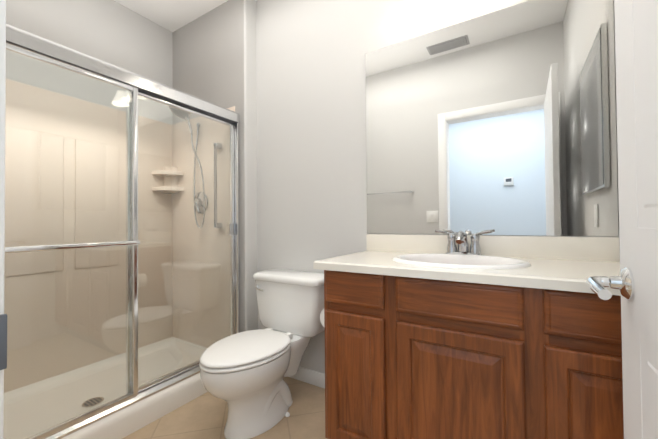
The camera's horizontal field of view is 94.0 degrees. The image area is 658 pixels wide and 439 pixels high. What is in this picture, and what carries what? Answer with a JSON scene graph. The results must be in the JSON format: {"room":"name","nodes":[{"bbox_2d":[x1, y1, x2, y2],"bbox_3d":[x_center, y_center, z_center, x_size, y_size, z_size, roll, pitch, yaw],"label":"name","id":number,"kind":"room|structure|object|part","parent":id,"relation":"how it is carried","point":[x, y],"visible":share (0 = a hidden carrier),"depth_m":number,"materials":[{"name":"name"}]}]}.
{"room":"bathroom","nodes":[
{"label":"bathroom","id":0,"kind":"room"},
{"bbox_2d":[6,0,172,124],"bbox_3d":[-1.789,-0.263,2.001,0.100,2.700,1.546,-1,-1,32],"label":"wall","id":1,"kind":"structure","parent":0,"point":[115,33],"depth_m":2.17,"materials":[{"name":"white paint"}]},
{"bbox_2d":[114,0,256,31],"bbox_3d":[-0.491,-1.689,0.269,4.350,0.080,3.620,-1,-1,32],"label":"ceiling","id":2,"kind":"structure","parent":0,"point":[172,15],"depth_m":2.37,"materials":[{"name":"white paint"}]},
{"bbox_2d":[172,0,257,331],"bbox_3d":[-0.947,-0.263,2.527,0.980,2.700,0.234,-1,-1,32],"label":"wall","id":3,"kind":"structure","parent":0,"point":[214,55],"depth_m":2.25,"materials":[{"name":"white paint"}]},
{"bbox_2d":[123,377,327,438],"bbox_3d":[-0.467,1.091,0.230,4.350,0.080,3.620,-1,-1,32],"label":"floor","id":4,"kind":"structure","parent":0,"point":[204,416],"depth_m":1.62,"materials":[{"name":"tile"}]},
{"bbox_2d":[4,24,239,438],"bbox_3d":[-1.341,0.073,1.792,0.865,2.015,1.420,-1,-1,32],"label":"shower","id":5,"kind":"object","parent":4,"relation":"on","point":[122,277],"visible":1,"depth_m":1.93,"materials":[{"name":"white"}]},
{"bbox_3d":[-1.191,0.113,1.310,0.006,1.585,0.688,-1,-1,32],"label":"door glass","id":6,"kind":"part","parent":5,"relation":"part of","materials":[{"name":"clear glass"}]},
{"bbox_3d":[-1.198,-0.678,1.321,0.018,0.024,0.660,-1,-1,32],"label":"door rail","id":7,"kind":"part","parent":5,"relation":"part of","materials":[{"name":"silver metal"}]},
{"bbox_3d":[-1.185,0.903,1.298,0.018,0.024,0.660,-1,-1,32],"label":"door rail","id":8,"kind":"part","parent":5,"relation":"part of","materials":[{"name":"silver metal"}]},
{"bbox_2d":[152,170,183,175],"bbox_3d":[-1.310,-0.370,2.502,0.170,0.030,0.170,-1,-1,32],"label":"shelf","id":9,"kind":"object","parent":5,"relation":"attached to","point":[170,173],"depth_m":2.48,"materials":[{"name":"beige plastic"}]},
{"bbox_2d":[152,187,183,191],"bbox_3d":[-1.309,-0.240,2.500,0.170,0.030,0.170,-1,-1,32],"label":"shelf","id":10,"kind":"object","parent":5,"relation":"attached to","point":[162,189],"depth_m":2.47,"materials":[{"name":"beige plastic"}]},
{"bbox_3d":[-0.857,0.908,1.879,0.018,0.024,0.656,-1,-1,32],"label":"door rail","id":11,"kind":"part","parent":5,"relation":"part of","materials":[{"name":"silver metal"}]},
{"bbox_2d":[164,167,176,193],"bbox_3d":[-1.325,-0.319,2.567,0.075,0.220,0.075,-1,-1,32],"label":"shelf","id":12,"kind":"object","parent":5,"relation":"attached to","point":[166,177],"depth_m":2.55,"materials":[{"name":"beige plastic"}]},
{"bbox_3d":[-0.871,-0.672,1.901,0.018,0.024,0.656,-1,-1,32],"label":"door rail","id":13,"kind":"part","parent":5,"relation":"part of","materials":[{"name":"silver metal"}]},
{"bbox_3d":[-0.864,0.118,1.890,0.006,1.585,0.684,-1,-1,32],"label":"door glass","id":14,"kind":"part","parent":5,"relation":"part of","materials":[{"name":"clear glass"}]},
{"bbox_3d":[-1.073,-0.743,2.313,0.044,0.193,0.095,-1,-1,32],"label":"head handle","id":15,"kind":"part","parent":5,"relation":"part of","materials":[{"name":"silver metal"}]},
{"bbox_3d":[-1.017,-0.124,2.392,0.170,0.170,0.045,-1,-1,32],"label":"valve plate","id":16,"kind":"part","parent":5,"relation":"part of","materials":[{"name":"silver metal"}]},
{"bbox_3d":[-0.681,0.075,2.158,0.013,0.080,0.045,-1,-1,32],"label":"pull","id":17,"kind":"part","parent":5,"relation":"part of","materials":[{"name":"silver metal"}]},
{"bbox_2d":[199,269,324,438],"bbox_3d":[-0.361,0.707,1.698,0.514,0.728,0.752,-1,-1,32],"label":"toilet","id":18,"kind":"object","parent":4,"relation":"on","point":[243,374],"visible":0.98,"depth_m":1.61,"materials":[{"name":"white ceramic"}]},
{"bbox_3d":[-0.429,0.685,1.588,0.378,0.018,0.492,-1,-1,32],"label":"seat","id":19,"kind":"part","parent":18,"relation":"part of","materials":[{"name":"white plastic"}]},
{"bbox_3d":[-0.429,0.664,1.589,0.374,0.020,0.490,-1,-1,32],"label":"lid","id":20,"kind":"part","parent":18,"relation":"part of","materials":[{"name":"white plastic"}]},
{"bbox_3d":[-0.417,0.883,1.601,0.374,0.374,0.527,-1,-1,32],"label":"bowl","id":21,"kind":"part","parent":18,"relation":"part of","materials":[{"name":"white ceramic"}]},
{"bbox_3d":[-0.226,0.366,1.926,0.514,0.043,0.228,-1,-1,32],"label":"tank lid","id":22,"kind":"part","parent":18,"relation":"part of","materials":[{"name":"white ceramic"}]},
{"bbox_3d":[-0.223,0.544,1.927,0.490,0.312,0.211,-1,-1,32],"label":"tank","id":23,"kind":"part","parent":18,"relation":"part of","materials":[{"name":"white ceramic"}]},
{"bbox_2d":[313,230,623,438],"bbox_3d":[0.510,0.555,1.286,1.175,1.004,0.559,-1,-1,32],"label":"bathroom vanity","id":24,"kind":"object","parent":4,"relation":"on","point":[461,334],"visible":0.98,"depth_m":1.05,"materials":[{"name":"brown wood"}]},
{"bbox_3d":[0.099,0.286,1.250,0.262,0.132,0.019,-1,-1,32],"label":"drawer","id":25,"kind":"part","parent":24,"relation":"part of","materials":[{"name":"brown wood"}]},
{"bbox_3d":[0.102,0.659,1.245,0.262,0.542,0.019,-1,-1,32],"label":"door","id":26,"kind":"part","parent":24,"relation":"part of","materials":[{"name":"brown wood"}]},
{"bbox_3d":[0.425,0.281,1.049,0.407,0.132,0.019,-1,-1,32],"label":"drawer","id":27,"kind":"part","parent":24,"relation":"part of","materials":[{"name":"brown wood"}]},
{"bbox_3d":[0.428,0.653,1.044,0.407,0.542,0.019,-1,-1,32],"label":"door","id":28,"kind":"part","parent":24,"relation":"part of","materials":[{"name":"brown wood"}]},
{"bbox_2d":[392,253,530,268],"bbox_3d":[0.522,0.242,1.266,0.524,0.154,0.410,-1,-1,32],"label":"sink","id":29,"kind":"object","parent":24,"relation":"in","point":[434,260],"depth_m":1.31,"materials":[{"name":"white ceramic"}]},
{"bbox_2d":[435,230,491,254],"bbox_3d":[0.610,0.116,1.412,0.248,0.124,0.162,-1,-1,32],"label":"faucet","id":30,"kind":"object","parent":24,"relation":"on","point":[463,245],"depth_m":1.43,"materials":[{"name":"silver metal"}]},
{"bbox_3d":[0.436,0.365,1.066,1.061,0.050,0.018,-1,-1,32],"label":"frame rail","id":31,"kind":"part","parent":24,"relation":"part of","materials":[{"name":"brown wood"}]},
{"bbox_3d":[0.753,0.275,0.847,0.262,0.132,0.019,-1,-1,32],"label":"drawer","id":32,"kind":"part","parent":24,"relation":"part of","materials":[{"name":"brown wood"}]},
{"bbox_3d":[0.756,0.648,0.842,0.262,0.542,0.019,-1,-1,32],"label":"door","id":33,"kind":"part","parent":24,"relation":"part of","materials":[{"name":"brown wood"}]},
{"bbox_2d":[256,0,618,373],"bbox_3d":[0.385,-0.285,1.773,2.080,2.700,0.120,-1,-1,32],"label":"wall","id":34,"kind":"structure","parent":0,"point":[311,137],"depth_m":1.98,"materials":[{"name":"white paint"}]},
{"bbox_2d":[289,367,324,388],"bbox_3d":[-0.150,1.029,2.013,0.880,0.088,0.014,-1,-1,32],"label":"baseboard","id":35,"kind":"structure","parent":34,"relation":"attached to","point":[312,377],"depth_m":1.99,"materials":[{"name":"white wood"}]},
{"bbox_2d":[365,0,618,236],"bbox_3d":[0.683,-0.449,1.514,1.089,1.058,0.005,-1,-1,32],"label":"mirror","id":36,"kind":"object","parent":34,"relation":"attached to","point":[501,122],"visible":1,"depth_m":1.44,"materials":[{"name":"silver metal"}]},
{"bbox_2d":[366,234,619,261],"bbox_3d":[0.684,0.131,1.499,1.089,0.097,0.020,-1,-1,32],"label":"backsplash","id":37,"kind":"structure","parent":34,"relation":"attached to","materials":[{"name":"white stone"}]},
{"bbox_2d":[614,12,618,207],"bbox_3d":[0.760,-0.306,0.496,0.100,2.700,1.660,-1,-1,32],"label":"wall","id":38,"kind":"structure","parent":0,"point":[616,109],"depth_m":1.23,"materials":[{"name":"white paint"}]},
{"bbox_2d":[614,0,657,438],"bbox_3d":[0.449,0.023,0.324,0.035,2.019,0.805,-1,-1,31],"label":"door","id":39,"kind":"structure","parent":38,"relation":"in","point":[639,259],"depth_m":0.59,"materials":[{"name":"white wood"}]},
{"bbox_2d":[608,268,634,299],"bbox_3d":[0.597,0.132,0.631,0.030,0.064,0.064,-1,-1,31],"label":"rose","id":40,"kind":"object","parent":39,"relation":"attached to","point":[623,281],"visible":0.98,"depth_m":0.61,"materials":[{"name":"silver metal"}]},
{"bbox_2d":[586,276,611,299],"bbox_3d":[0.541,0.135,0.605,0.045,0.027,0.128,-1,-1,31],"label":"lever","id":41,"kind":"object","parent":40,"relation":"attached to","point":[597,285],"visible":1,"depth_m":0.59,"materials":[{"name":"silver metal"}]},
{"bbox_2d":[631,0,657,438],"bbox_3d":[0.479,-0.027,0.375,0.038,1.679,0.691,-1,-1,31],"label":"panel","id":42,"kind":"object","parent":39,"relation":"attached to","point":[649,44],"depth_m":0.52,"materials":[{"name":"white wood"}]},
{"bbox_3d":[-1.308,-0.283,0.867,1.910,2.700,0.120,-1,-1,32],"label":"wall","id":43,"kind":"structure","parent":0,"visible":0},
{"bbox_2d":[0,0,5,438],"bbox_3d":[-0.477,-0.004,0.431,0.074,2.115,0.016,-1,-1,32],"label":"door frame","id":44,"kind":"structure","parent":43,"relation":"attached to","point":[2,114],"depth_m":0.42,"materials":[{"name":"white wood"}]},
{"bbox_2d":[0,314,6,369],"bbox_3d":[-0.453,0.164,0.380,0.005,0.073,0.076,-1,-1,32],"label":"strike plate","id":45,"kind":"object","parent":44,"relation":"attached to","point":[3,341],"visible":1,"depth_m":0.41,"materials":[{"name":"grey metal"}]}
]}

